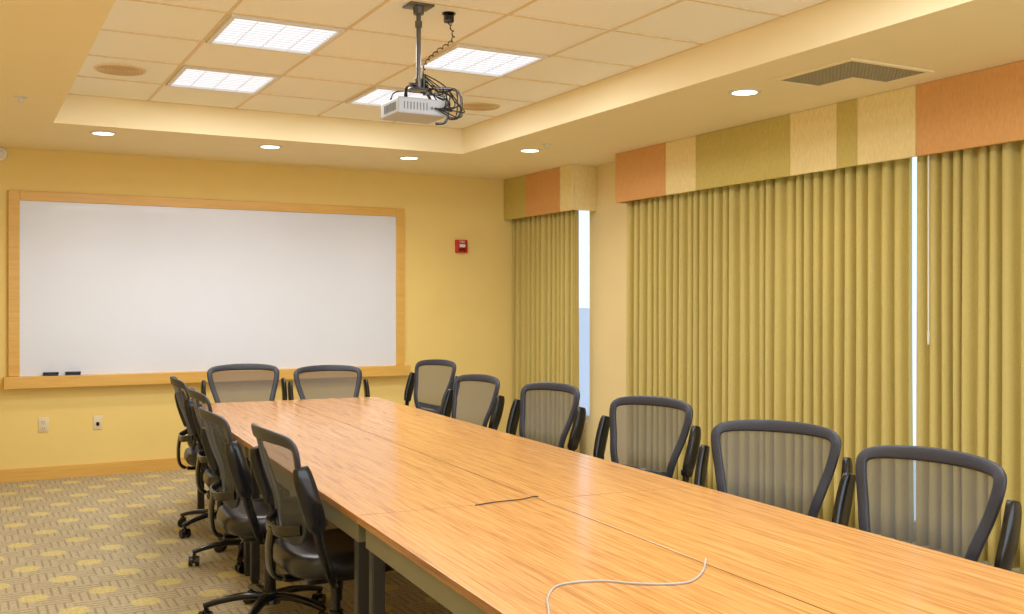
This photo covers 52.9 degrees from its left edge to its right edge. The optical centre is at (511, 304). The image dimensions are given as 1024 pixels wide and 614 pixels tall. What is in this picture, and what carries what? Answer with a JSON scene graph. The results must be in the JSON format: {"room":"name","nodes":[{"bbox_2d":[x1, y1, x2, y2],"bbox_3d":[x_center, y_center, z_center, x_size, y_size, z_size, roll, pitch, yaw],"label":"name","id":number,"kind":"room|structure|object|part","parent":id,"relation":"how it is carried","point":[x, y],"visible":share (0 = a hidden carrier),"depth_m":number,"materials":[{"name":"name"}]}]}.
{"room":"conference room","nodes":[
{"label":"conference room","id":0,"kind":"room"},
{"bbox_2d":[0,147,511,469],"bbox_3d":[-2.544,-0.100,9.347,6.290,3.100,0.120,0,0,-28],"label":"wall","id":1,"kind":"structure","parent":0,"point":[458,306],"depth_m":9.48,"materials":[{"name":"yellow paint"}]},
{"bbox_2d":[0,148,6,160],"bbox_3d":[-4.170,-1.230,8.379,0.110,0.110,0.050,0,0,-28],"label":"wall sensor","id":2,"kind":"object","parent":1,"relation":"attached to","point":[3,154],"visible":1,"depth_m":8.38,"materials":[{"name":"white plastic"}]},
{"bbox_2d":[38,417,48,431],"bbox_3d":[-3.892,0.995,8.549,0.078,0.120,0.014,0,0,-28],"label":"wall outlet","id":3,"kind":"object","parent":1,"relation":"attached to","point":[43,423],"visible":1,"depth_m":8.55,"materials":[{"name":"beige plastic"}]},
{"bbox_2d":[0,457,190,482],"bbox_3d":[-2.512,1.397,9.288,6.050,0.105,0.015,0,0,-28],"label":"baseboard","id":4,"kind":"structure","parent":1,"relation":"attached to","point":[138,466],"depth_m":8.71,"materials":[{"name":"brown wood"}]},
{"bbox_2d":[93,416,101,429],"bbox_3d":[-3.521,1.000,8.747,0.070,0.115,0.015,0,0,-28],"label":"wall jack","id":5,"kind":"object","parent":1,"relation":"attached to","point":[97,420],"visible":1,"depth_m":8.74,"materials":[{"name":"beige plastic"}]},
{"bbox_2d":[3,190,410,389],"bbox_3d":[-2.571,-0.128,9.207,3.550,1.625,0.099,0,0,-28],"label":"whiteboard","id":6,"kind":"object","parent":1,"relation":"attached to","point":[115,290],"visible":0.93,"depth_m":9.10,"materials":[{"name":"white plastic"}]},
{"bbox_3d":[-4.081,-0.177,8.432,0.085,1.525,0.039,0,0,-28],"label":"frame","id":7,"kind":"part","parent":6,"relation":"part of","materials":[{"name":"brown wood"}]},
{"bbox_2d":[43,372,58,375],"bbox_3d":[-3.818,0.571,8.517,0.120,0.030,0.050,0,0,-28],"label":"eraser","id":8,"kind":"object","parent":6,"relation":"on","point":[44,373],"visible":1,"depth_m":8.49,"materials":[{"name":"black plastic"}]},
{"bbox_2d":[65,371,80,374],"bbox_3d":[-3.668,0.571,8.597,0.120,0.030,0.050,0,0,-28],"label":"eraser","id":9,"kind":"object","parent":6,"relation":"on","point":[69,372],"visible":1,"depth_m":8.58,"materials":[{"name":"black plastic"}]},
{"bbox_3d":[-2.587,-0.900,9.233,3.304,0.080,0.039,0,0,-28],"label":"frame","id":10,"kind":"part","parent":6,"relation":"part of","materials":[{"name":"brown wood"}]},
{"bbox_3d":[-1.094,-0.177,10.034,0.085,1.525,0.039,0,0,-28],"label":"frame","id":11,"kind":"part","parent":6,"relation":"part of","materials":[{"name":"brown wood"}]},
{"bbox_2d":[455,240,467,252],"bbox_3d":[-0.506,-0.590,10.340,0.125,0.130,0.057,0,0,-28],"label":"fire alarm","id":12,"kind":"object","parent":1,"relation":"attached to","point":[461,246],"visible":1,"depth_m":10.32,"materials":[{"name":"red plastic"}]},
{"bbox_2d":[69,0,825,128],"bbox_3d":[0.007,-1.567,4.599,3.200,0.125,7.800,0,0,-28],"label":"ceiling","id":13,"kind":"structure","parent":0,"point":[686,20],"depth_m":5.94,"materials":[{"name":"tile"}]},
{"bbox_2d":[93,64,146,75],"bbox_3d":[-2.503,-1.499,6.572,0.320,0.011,0.320,0,0,-28],"label":"ceiling speaker","id":14,"kind":"object","parent":13,"relation":"attached to","point":[112,69],"visible":1,"depth_m":6.54},
{"bbox_2d":[166,66,279,94],"bbox_3d":[-1.939,-1.497,6.875,0.610,0.016,0.620,0,0,-28],"label":"recessed light","id":15,"kind":"object","parent":13,"relation":"in","point":[190,77],"visible":1,"depth_m":6.87,"materials":[{"name":"white plastic"}]},
{"bbox_2d":[173,69,271,91],"bbox_3d":[-1.939,-1.502,6.875,0.560,0.004,0.570,0,0,-28],"label":"diffuser","id":16,"kind":"object","parent":15,"relation":"attached to","point":[202,79],"depth_m":6.87,"materials":[{"name":"grey plastic"}]},
{"bbox_2d":[206,14,344,55],"bbox_3d":[-1.325,-1.497,5.729,0.610,0.016,0.620,0,0,-28],"label":"recessed light","id":17,"kind":"object","parent":13,"relation":"in","point":[241,31],"visible":1,"depth_m":5.71,"materials":[{"name":"white plastic"}]},
{"bbox_2d":[215,19,334,51],"bbox_3d":[-1.325,-1.502,5.729,0.560,0.004,0.570,0,0,-28],"label":"diffuser","id":18,"kind":"object","parent":17,"relation":"attached to","point":[260,34],"depth_m":5.72,"materials":[{"name":"grey plastic"}]},
{"bbox_2d":[346,86,456,106],"bbox_3d":[-0.811,-1.497,7.480,0.610,0.016,0.620,0,0,-28],"label":"recessed light","id":19,"kind":"object","parent":13,"relation":"in","point":[376,96],"visible":0.46,"depth_m":7.39,"materials":[{"name":"white plastic"}]},
{"bbox_2d":[355,89,447,104],"bbox_3d":[-0.811,-1.502,7.480,0.560,0.004,0.570,0,0,-28],"label":"diffuser","id":20,"kind":"object","parent":19,"relation":"attached to","point":[371,96],"depth_m":7.39,"materials":[{"name":"grey plastic"}]},
{"bbox_2d":[381,1,464,124],"bbox_3d":[-0.448,-1.214,5.178,0.388,0.582,0.284,0,0,-21],"label":"ceiling projector","id":21,"kind":"object","parent":13,"relation":"hanging from","point":[401,109],"visible":1,"depth_m":5.14,"materials":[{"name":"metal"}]},
{"bbox_3d":[-0.470,-1.482,5.172,0.130,0.045,0.110,0,0,-28],"label":"ceiling plate","id":22,"kind":"part","parent":21,"relation":"part of","materials":[{"name":"metal"}]},
{"bbox_3d":[-0.370,-1.283,5.231,0.039,0.375,0.203,0,0,42],"label":"power cord","id":23,"kind":"part","parent":21,"relation":"part of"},
{"bbox_2d":[68,0,829,128],"bbox_3d":[0.007,-1.503,4.599,3.200,0.006,7.800,0,0,-28],"label":"grid","id":24,"kind":"structure","parent":13,"relation":"attached to","point":[238,2],"depth_m":6.01,"materials":[{"name":"beige metal"}]},
{"bbox_2d":[459,102,499,110],"bbox_3d":[-0.247,-1.499,7.782,0.320,0.011,0.320,0,0,-28],"label":"ceiling speaker","id":25,"kind":"object","parent":13,"relation":"attached to","point":[473,106],"visible":0.97,"depth_m":7.75},
{"bbox_2d":[415,44,547,77],"bbox_3d":[-0.197,-1.497,6.334,0.610,0.016,0.620,0,0,-28],"label":"recessed light","id":26,"kind":"object","parent":13,"relation":"in","point":[458,58],"visible":0.94,"depth_m":6.31,"materials":[{"name":"white plastic"}]},
{"bbox_2d":[426,48,537,74],"bbox_3d":[-0.197,-1.502,6.334,0.560,0.004,0.570,0,0,-28],"label":"diffuser","id":27,"kind":"object","parent":26,"relation":"attached to","point":[472,61],"depth_m":6.32,"materials":[{"name":"grey plastic"}]},
{"bbox_2d":[0,0,1023,179],"bbox_3d":[0.008,-1.470,4.588,6.050,0.360,10.680,0,0,-28],"label":"ceiling","id":28,"kind":"structure","parent":0,"point":[45,45],"depth_m":6.79,"materials":[{"name":"paint"}]},
{"bbox_2d":[13,96,27,102],"bbox_3d":[-3.050,-1.274,6.387,0.080,0.036,0.080,0,0,-28],"label":"sprinkler","id":29,"kind":"object","parent":28,"relation":"attached to","point":[20,98],"visible":1,"depth_m":6.38,"materials":[{"name":"beige metal"}]},
{"bbox_2d":[89,131,117,135],"bbox_3d":[-3.061,-1.284,7.708,0.200,0.009,0.200,0,0,-28],"label":"recessed light","id":30,"kind":"object","parent":28,"relation":"in","point":[100,133],"visible":1,"depth_m":7.71,"materials":[{"name":"white plastic"}]},
{"bbox_2d":[258,145,282,148],"bbox_3d":[-1.966,-1.284,8.364,0.200,0.009,0.200,0,0,-28],"label":"recessed light","id":31,"kind":"object","parent":28,"relation":"in","point":[260,146],"visible":1,"depth_m":8.34,"materials":[{"name":"white plastic"}]},
{"bbox_2d":[397,156,419,159],"bbox_3d":[-0.901,-1.284,9.003,0.200,0.009,0.200,0,0,-28],"label":"recessed light","id":32,"kind":"object","parent":28,"relation":"in","point":[400,157],"visible":1,"depth_m":8.98,"materials":[{"name":"white plastic"}]},
{"bbox_2d":[518,148,541,152],"bbox_3d":[0.149,-1.284,8.567,0.200,0.009,0.200,0,0,-28],"label":"recessed light","id":33,"kind":"object","parent":28,"relation":"in","point":[527,150],"visible":1,"depth_m":8.56,"materials":[{"name":"white glass"}]},
{"bbox_2d":[728,88,760,95],"bbox_3d":[1.406,-1.284,6.223,0.200,0.009,0.200,0,0,-28],"label":"recessed light","id":34,"kind":"object","parent":28,"relation":"in","point":[746,91],"visible":1,"depth_m":6.22,"materials":[{"name":"white plastic"}]},
{"bbox_2d":[772,58,934,91],"bbox_3d":[1.907,-1.284,5.777,0.630,0.012,0.600,0,0,-28],"label":"ceiling vent","id":35,"kind":"object","parent":28,"relation":"in","point":[851,74],"visible":1,"depth_m":5.75,"materials":[{"name":"metal"}]},
{"bbox_3d":[1.973,-1.281,5.971,0.270,0.005,0.260,0,0,-28],"label":"blank plate","id":36,"kind":"part","parent":35,"relation":"part of","materials":[{"name":"paint"}]},
{"bbox_2d":[781,61,924,85],"bbox_3d":[1.907,-1.285,5.777,0.570,0.004,0.540,0,0,-28],"label":"grille","id":37,"kind":"object","parent":35,"relation":"attached to","point":[847,73],"depth_m":5.75,"materials":[{"name":"grey metal"}]},
{"bbox_2d":[0,469,1023,613],"bbox_3d":[0.008,1.500,4.588,6.290,0.100,10.920,0,0,-28],"label":"floor","id":38,"kind":"structure","parent":0,"point":[103,544],"depth_m":5.93,"materials":[{"name":"carpet"}]},
{"bbox_2d":[170,376,223,537],"bbox_3d":[-1.872,0.953,6.620,0.627,0.994,0.649,0,0,-17],"label":"office chair","id":39,"kind":"object","parent":38,"relation":"on","point":[184,404],"visible":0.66,"depth_m":6.45,"materials":[{"name":"plastic"}]},
{"bbox_3d":[-2.181,0.690,6.842,0.121,0.242,0.041,0,0,-23],"label":"armrest","id":40,"kind":"part","parent":39,"relation":"part of","materials":[{"name":"black plastic"}]},
{"bbox_3d":[-2.098,0.680,6.547,0.122,0.400,0.513,0,0,-23],"label":"panel","id":41,"kind":"part","parent":39,"relation":"part of","materials":[{"name":"grey fabric"}]},
{"bbox_3d":[-2.099,0.678,6.546,0.143,0.444,0.553,0,0,-23],"label":"backrest","id":42,"kind":"part","parent":39,"relation":"part of","materials":[{"name":"black fabric"}]},
{"bbox_3d":[-1.941,0.690,6.283,0.121,0.242,0.041,0,0,-23],"label":"armrest","id":43,"kind":"part","parent":39,"relation":"part of","materials":[{"name":"black plastic"}]},
{"bbox_3d":[-1.867,0.968,6.646,0.470,0.099,0.490,0,0,-23],"label":"seat","id":44,"kind":"part","parent":39,"relation":"part of","materials":[{"name":"fabric"}]},
{"bbox_2d":[188,388,264,573],"bbox_3d":[-1.537,0.958,5.835,0.610,0.984,0.672,0,0,-24],"label":"office chair","id":45,"kind":"object","parent":38,"relation":"on","point":[199,399],"visible":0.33,"depth_m":5.70,"materials":[{"name":"fabric"}]},
{"bbox_3d":[-1.817,0.700,6.035,0.121,0.242,0.041,0,0,-24],"label":"armrest","id":46,"kind":"part","parent":45,"relation":"part of","materials":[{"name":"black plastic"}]},
{"bbox_3d":[-1.729,0.690,5.741,0.122,0.400,0.513,0,0,-24],"label":"panel","id":47,"kind":"part","parent":45,"relation":"part of","materials":[{"name":"grey fabric"}]},
{"bbox_3d":[-1.730,0.688,5.741,0.143,0.444,0.553,0,0,-24],"label":"backrest","id":48,"kind":"part","parent":45,"relation":"part of","materials":[{"name":"black fabric"}]},
{"bbox_3d":[-1.500,0.978,5.844,0.470,0.099,0.490,0,0,-24],"label":"seat","id":49,"kind":"part","parent":45,"relation":"part of","materials":[{"name":"fabric"}]},
{"bbox_2d":[201,363,286,498],"bbox_3d":[-1.977,0.953,7.754,0.651,0.994,0.588,0,0,-26],"label":"office chair","id":50,"kind":"object","parent":38,"relation":"on","point":[247,382],"visible":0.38,"depth_m":7.97,"materials":[{"name":"fabric"}]},
{"bbox_3d":[-2.327,0.690,7.775,0.041,0.242,0.121,0,0,-26],"label":"armrest","id":51,"kind":"part","parent":50,"relation":"part of","materials":[{"name":"black plastic"}]},
{"bbox_3d":[-2.072,0.680,7.945,0.513,0.400,0.122,0,0,-26],"label":"panel","id":52,"kind":"part","parent":50,"relation":"part of","materials":[{"name":"grey fabric"}]},
{"bbox_3d":[-2.072,0.678,7.946,0.553,0.444,0.143,0,0,-26],"label":"backrest","id":53,"kind":"part","parent":50,"relation":"part of","materials":[{"name":"black fabric"}]},
{"bbox_3d":[-1.781,0.690,8.043,0.041,0.242,0.121,0,0,-26],"label":"armrest","id":54,"kind":"part","parent":50,"relation":"part of","materials":[{"name":"black plastic"}]},
{"bbox_2d":[198,407,327,613],"bbox_3d":[-1.128,0.957,4.752,0.615,0.983,0.651,0,0,-26],"label":"office chair","id":55,"kind":"object","parent":38,"relation":"on","point":[244,519],"visible":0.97,"depth_m":4.61,"materials":[{"name":"fabric"}]},
{"bbox_3d":[-1.433,0.700,4.941,0.121,0.242,0.041,0,0,-26],"label":"armrest","id":56,"kind":"part","parent":55,"relation":"part of","materials":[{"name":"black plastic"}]},
{"bbox_3d":[-1.336,0.688,4.649,0.143,0.444,0.553,0,0,-26],"label":"backrest","id":57,"kind":"part","parent":55,"relation":"part of","materials":[{"name":"black fabric"}]},
{"bbox_3d":[-1.335,0.690,4.650,0.122,0.400,0.513,0,0,-26],"label":"panel","id":58,"kind":"part","parent":55,"relation":"part of","materials":[{"name":"grey fabric"}]},
{"bbox_3d":[-1.164,0.700,4.394,0.121,0.242,0.041,0,0,-26],"label":"armrest","id":59,"kind":"part","parent":55,"relation":"part of","materials":[{"name":"black plastic"}]},
{"bbox_3d":[-1.109,0.978,4.761,0.470,0.099,0.490,0,0,-26],"label":"seat","id":60,"kind":"part","parent":55,"relation":"part of","materials":[{"name":"fabric"}]},
{"bbox_2d":[197,400,367,575],"bbox_3d":[-1.553,1.080,6.545,0.690,0.740,2.159,0,0,-25],"label":"conference table","id":61,"kind":"object","parent":38,"relation":"on","point":[289,419],"visible":0.3,"depth_m":6.33,"materials":[{"name":"brown wood"}]},
{"bbox_3d":[-2.167,1.103,7.165,0.045,0.695,0.045,0,0,-25],"label":"leg","id":62,"kind":"part","parent":61,"relation":"part of","materials":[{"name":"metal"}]},
{"bbox_3d":[-1.412,1.103,5.516,0.045,0.695,0.045,0,0,-25],"label":"leg","id":63,"kind":"part","parent":61,"relation":"part of","materials":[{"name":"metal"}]},
{"bbox_2d":[250,423,394,613],"bbox_3d":[-0.693,0.953,4.014,0.633,0.994,0.666,0,0,-28],"label":"office chair","id":64,"kind":"object","parent":38,"relation":"on","point":[311,553],"visible":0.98,"depth_m":3.80,"materials":[{"name":"fabric"}]},
{"bbox_3d":[-1.006,0.690,4.186,0.121,0.242,0.041,0,0,-28],"label":"armrest","id":65,"kind":"part","parent":64,"relation":"part of","materials":[{"name":"black plastic"}]},
{"bbox_3d":[-0.897,0.680,3.899,0.122,0.400,0.513,0,0,-28],"label":"panel","id":66,"kind":"part","parent":64,"relation":"part of","materials":[{"name":"grey fabric"}]},
{"bbox_3d":[-0.898,0.678,3.898,0.143,0.444,0.553,0,0,-28],"label":"backrest","id":67,"kind":"part","parent":64,"relation":"part of","materials":[{"name":"black fabric"}]},
{"bbox_3d":[-0.718,0.690,3.650,0.121,0.242,0.041,0,0,-28],"label":"armrest","id":68,"kind":"part","parent":64,"relation":"part of","materials":[{"name":"black plastic"}]},
{"bbox_3d":[-0.676,0.968,4.018,0.470,0.099,0.490,0,0,-28],"label":"seat","id":69,"kind":"part","parent":64,"relation":"part of","materials":[{"name":"fabric"}]},
{"bbox_2d":[288,365,369,399],"bbox_3d":[-1.356,0.963,7.928,0.651,0.974,0.588,0,0,-26],"label":"office chair","id":70,"kind":"object","parent":38,"relation":"on","point":[316,381],"visible":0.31,"depth_m":8.15,"materials":[{"name":"fabric"}]},
{"bbox_3d":[-1.706,0.710,7.949,0.041,0.242,0.121,0,0,-26],"label":"armrest","id":71,"kind":"part","parent":70,"relation":"part of","materials":[{"name":"black plastic"}]},
{"bbox_3d":[-1.451,0.700,8.119,0.513,0.400,0.122,0,0,-26],"label":"panel","id":72,"kind":"part","parent":70,"relation":"part of","materials":[{"name":"grey fabric"}]},
{"bbox_3d":[-1.160,0.710,8.218,0.041,0.242,0.121,0,0,-26],"label":"armrest","id":73,"kind":"part","parent":70,"relation":"part of","materials":[{"name":"black plastic"}]},
{"bbox_2d":[286,397,482,432],"bbox_3d":[-0.921,1.080,6.834,0.690,0.740,2.159,0,0,-25],"label":"conference table","id":74,"kind":"object","parent":38,"relation":"on","point":[367,414],"visible":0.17,"depth_m":6.61,"materials":[{"name":"brown wood"}]},
{"bbox_2d":[243,433,538,613],"bbox_3d":[-0.657,1.080,4.588,0.690,0.740,2.134,0,0,-25],"label":"conference table","id":75,"kind":"object","parent":38,"relation":"on","point":[354,475],"visible":0.6,"depth_m":4.14,"materials":[{"name":"brown wood"}]},
{"bbox_3d":[-1.339,1.103,5.356,0.045,0.695,0.045,0,0,-25],"label":"leg","id":76,"kind":"part","parent":75,"relation":"part of","materials":[{"name":"metal"}]},
{"bbox_3d":[-0.521,1.103,3.570,0.045,0.695,0.045,0,0,-25],"label":"leg","id":77,"kind":"part","parent":75,"relation":"part of","materials":[{"name":"metal"}]},
{"bbox_2d":[475,496,537,505],"bbox_3d":[-0.015,0.707,3.718,0.284,0.004,0.019,0,0,-37],"label":"loose cable","id":78,"kind":"object","parent":75,"relation":"on","point":[531,496],"visible":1,"depth_m":3.71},
{"bbox_2d":[404,359,457,416],"bbox_3d":[-0.789,0.947,8.229,0.595,1.003,0.650,0,0,-40],"label":"office chair","id":79,"kind":"object","parent":38,"relation":"on","point":[431,379],"visible":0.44,"depth_m":8.42,"materials":[{"name":"fabric"}]},
{"bbox_3d":[-0.850,0.680,8.576,0.121,0.242,0.041,0,0,-40],"label":"armrest","id":80,"kind":"part","parent":79,"relation":"part of","materials":[{"name":"black plastic"}]},
{"bbox_3d":[-0.623,0.670,8.369,0.122,0.400,0.513,0,0,-40],"label":"panel","id":81,"kind":"part","parent":79,"relation":"part of","materials":[{"name":"grey fabric"}]},
{"bbox_2d":[441,374,504,429],"bbox_3d":[-0.436,0.963,6.859,0.628,0.974,0.656,0,0,-35],"label":"office chair","id":82,"kind":"object","parent":38,"relation":"on","point":[474,398],"visible":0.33,"depth_m":7.03,"materials":[{"name":"fabric"}]},
{"bbox_3d":[-0.451,0.710,7.223,0.121,0.242,0.041,0,0,-35],"label":"armrest","id":83,"kind":"part","parent":82,"relation":"part of","materials":[{"name":"black plastic"}]},
{"bbox_3d":[-0.243,0.700,6.997,0.122,0.400,0.513,0,0,-35],"label":"panel","id":84,"kind":"part","parent":82,"relation":"part of","materials":[{"name":"grey fabric"}]},
{"bbox_3d":[-0.100,0.710,6.725,0.121,0.242,0.041,0,0,-35],"label":"armrest","id":85,"kind":"part","parent":82,"relation":"part of","materials":[{"name":"black plastic"}]},
{"bbox_2d":[371,427,697,499],"bbox_3d":[-0.025,1.080,4.877,0.690,0.740,2.134,0,0,-25],"label":"conference table","id":86,"kind":"object","parent":38,"relation":"on","point":[530,467],"visible":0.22,"depth_m":4.61,"materials":[{"name":"brown wood"}]},
{"bbox_2d":[506,382,585,451],"bbox_3d":[0.020,0.958,6.002,0.627,0.984,0.649,0,0,-30],"label":"office chair","id":87,"kind":"object","parent":38,"relation":"on","point":[547,418],"visible":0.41,"depth_m":6.15,"materials":[{"name":"fabric"}]},
{"bbox_3d":[0.012,0.700,6.345,0.121,0.242,0.041,0,0,-36],"label":"armrest","id":88,"kind":"part","parent":87,"relation":"part of","materials":[{"name":"black plastic"}]},
{"bbox_3d":[0.224,0.690,6.123,0.122,0.400,0.513,0,0,-36],"label":"panel","id":89,"kind":"part","parent":87,"relation":"part of","materials":[{"name":"grey fabric"}]},
{"bbox_3d":[0.371,0.700,5.854,0.121,0.242,0.041,0,0,-36],"label":"armrest","id":90,"kind":"part","parent":87,"relation":"part of","materials":[{"name":"black plastic"}]},
{"bbox_2d":[357,500,831,613],"bbox_3d":[0.233,1.080,2.644,0.690,0.740,2.129,0,0,-25],"label":"conference table","id":91,"kind":"object","parent":38,"relation":"on","point":[498,558],"visible":1,"depth_m":2.83,"materials":[{"name":"brown wood"}]},
{"bbox_3d":[-0.448,1.103,3.410,0.045,0.695,0.045,0,0,-25],"label":"leg","id":92,"kind":"part","parent":91,"relation":"part of","materials":[{"name":"metal"}]},
{"bbox_2d":[546,558,706,613],"bbox_3d":[0.279,0.707,2.607,0.738,0.005,0.211,0,0,-43],"label":"loose cable","id":93,"kind":"object","parent":91,"relation":"on","point":[702,571],"visible":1,"depth_m":2.61,"materials":[{"name":"white plastic"}]},
{"bbox_2d":[593,396,700,482],"bbox_3d":[0.527,0.957,5.052,0.607,0.983,0.650,0,0,-40],"label":"office chair","id":94,"kind":"object","parent":38,"relation":"on","point":[651,435],"visible":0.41,"depth_m":5.21,"materials":[{"name":"fabric"}]},
{"bbox_3d":[0.471,0.700,5.404,0.121,0.242,0.041,0,0,-40],"label":"armrest","id":95,"kind":"part","parent":94,"relation":"part of","materials":[{"name":"black plastic"}]},
{"bbox_3d":[0.698,0.690,5.197,0.122,0.400,0.513,0,0,-40],"label":"panel","id":96,"kind":"part","parent":94,"relation":"part of","materials":[{"name":"grey fabric"}]},
{"bbox_3d":[0.864,0.700,4.938,0.121,0.242,0.041,0,0,-40],"label":"armrest","id":97,"kind":"part","parent":94,"relation":"part of","materials":[{"name":"black plastic"}]},
{"bbox_2d":[694,419,852,517],"bbox_3d":[0.928,0.962,4.003,0.650,0.973,0.608,0,0,37],"label":"office chair","id":98,"kind":"object","parent":38,"relation":"on","point":[798,470],"visible":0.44,"depth_m":4.20,"materials":[{"name":"fabric"}]},
{"bbox_3d":[0.798,0.710,4.338,0.041,0.242,0.121,0,0,37],"label":"armrest","id":99,"kind":"part","parent":98,"relation":"part of","materials":[{"name":"black plastic"}]},
{"bbox_3d":[1.066,0.700,4.188,0.513,0.400,0.122,0,0,37],"label":"panel","id":100,"kind":"part","parent":98,"relation":"part of","materials":[{"name":"grey fabric"}]},
{"bbox_3d":[1.286,0.710,3.973,0.041,0.242,0.121,0,0,37],"label":"armrest","id":101,"kind":"part","parent":98,"relation":"part of","materials":[{"name":"black plastic"}]},
{"bbox_2d":[542,486,1023,613],"bbox_3d":[0.865,1.080,2.934,0.690,0.740,2.129,0,0,-25],"label":"conference table","id":102,"kind":"object","parent":38,"relation":"on","point":[834,568],"visible":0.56,"depth_m":2.92,"materials":[{"name":"brown wood"}]},
{"bbox_2d":[832,445,1021,570],"bbox_3d":[1.190,0.963,3.260,0.610,0.974,0.672,0,0,-33],"label":"office chair","id":103,"kind":"object","parent":38,"relation":"on","point":[947,501],"visible":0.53,"depth_m":3.39,"materials":[{"name":"fabric"}]},
{"bbox_3d":[1.164,0.710,3.615,0.121,0.242,0.041,0,0,-33],"label":"armrest","id":104,"kind":"part","parent":103,"relation":"part of","materials":[{"name":"black plastic"}]},
{"bbox_3d":[1.364,0.700,3.382,0.122,0.400,0.513,0,0,-33],"label":"panel","id":105,"kind":"part","parent":103,"relation":"part of","materials":[{"name":"grey fabric"}]},
{"bbox_3d":[1.497,0.710,3.105,0.121,0.242,0.041,0,0,-33],"label":"armrest","id":106,"kind":"part","parent":103,"relation":"part of","materials":[{"name":"black plastic"}]},
{"bbox_2d":[580,162,626,460],"bbox_3d":[2.727,-0.100,6.046,0.120,3.100,10.680,0,0,-28],"label":"wall","id":107,"kind":"structure","parent":0,"point":[608,224],"depth_m":9.39,"materials":[{"name":"beige paint"}]},
{"bbox_2d":[504,164,596,219],"bbox_3d":[0.351,-1.080,10.063,0.269,0.418,1.346,0,0,-28],"label":"valance","id":108,"kind":"object","parent":107,"relation":"attached to","point":[572,186],"visible":1,"depth_m":9.72,"materials":[{"name":"fabric"}]},
{"bbox_2d":[512,210,579,452],"bbox_3d":[0.320,0.240,10.087,0.100,2.380,1.240,0,0,-28],"label":"curtain","id":109,"kind":"object","parent":108,"relation":"hanging from","point":[545,248],"visible":0.64,"depth_m":10.05,"materials":[{"name":"fabric"}]},
{"bbox_2d":[615,60,1023,203],"bbox_3d":[2.389,-1.080,6.262,0.269,0.418,5.880,0,0,-28],"label":"valance","id":110,"kind":"object","parent":107,"relation":"attached to","point":[985,107],"visible":0.99,"depth_m":6.52,"materials":[{"name":"fabric"}]},
{"bbox_2d":[626,157,912,528],"bbox_3d":[1.715,0.240,7.487,0.105,2.380,2.965,0,0,-28],"label":"curtain","id":111,"kind":"object","parent":110,"relation":"hanging from","point":[789,298],"visible":0.77,"depth_m":7.16,"materials":[{"name":"fabric"}]},
{"bbox_2d":[927,155,929,343],"bbox_3d":[2.428,-0.385,6.000,0.015,1.230,0.015,0,0,-6],"label":"wand","id":112,"kind":"object","parent":110,"relation":"hanging from","point":[928,331],"visible":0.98,"depth_m":6.00,"materials":[{"name":"white plastic"}]},
{"bbox_2d":[916,140,1023,572],"bbox_3d":[3.077,0.240,4.944,0.101,2.380,2.706,0,0,-28],"label":"curtain","id":113,"kind":"object","parent":110,"relation":"hanging from","point":[970,373],"visible":0.72,"depth_m":5.82,"materials":[{"name":"fabric"}]},
{"bbox_3d":[0.534,0.000,10.135,0.060,2.200,1.040,0,0,-28],"label":"window","id":114,"kind":"structure","parent":107,"relation":"in","visible":0},
{"bbox_2d":[579,308,589,415],"bbox_3d":[0.534,0.540,10.121,0.017,1.020,0.965,0,0,-28],"label":"window","id":115,"kind":"structure","parent":114,"relation":"attached to","point":[584,313],"depth_m":9.81,"materials":[{"name":"white"}]}
]}

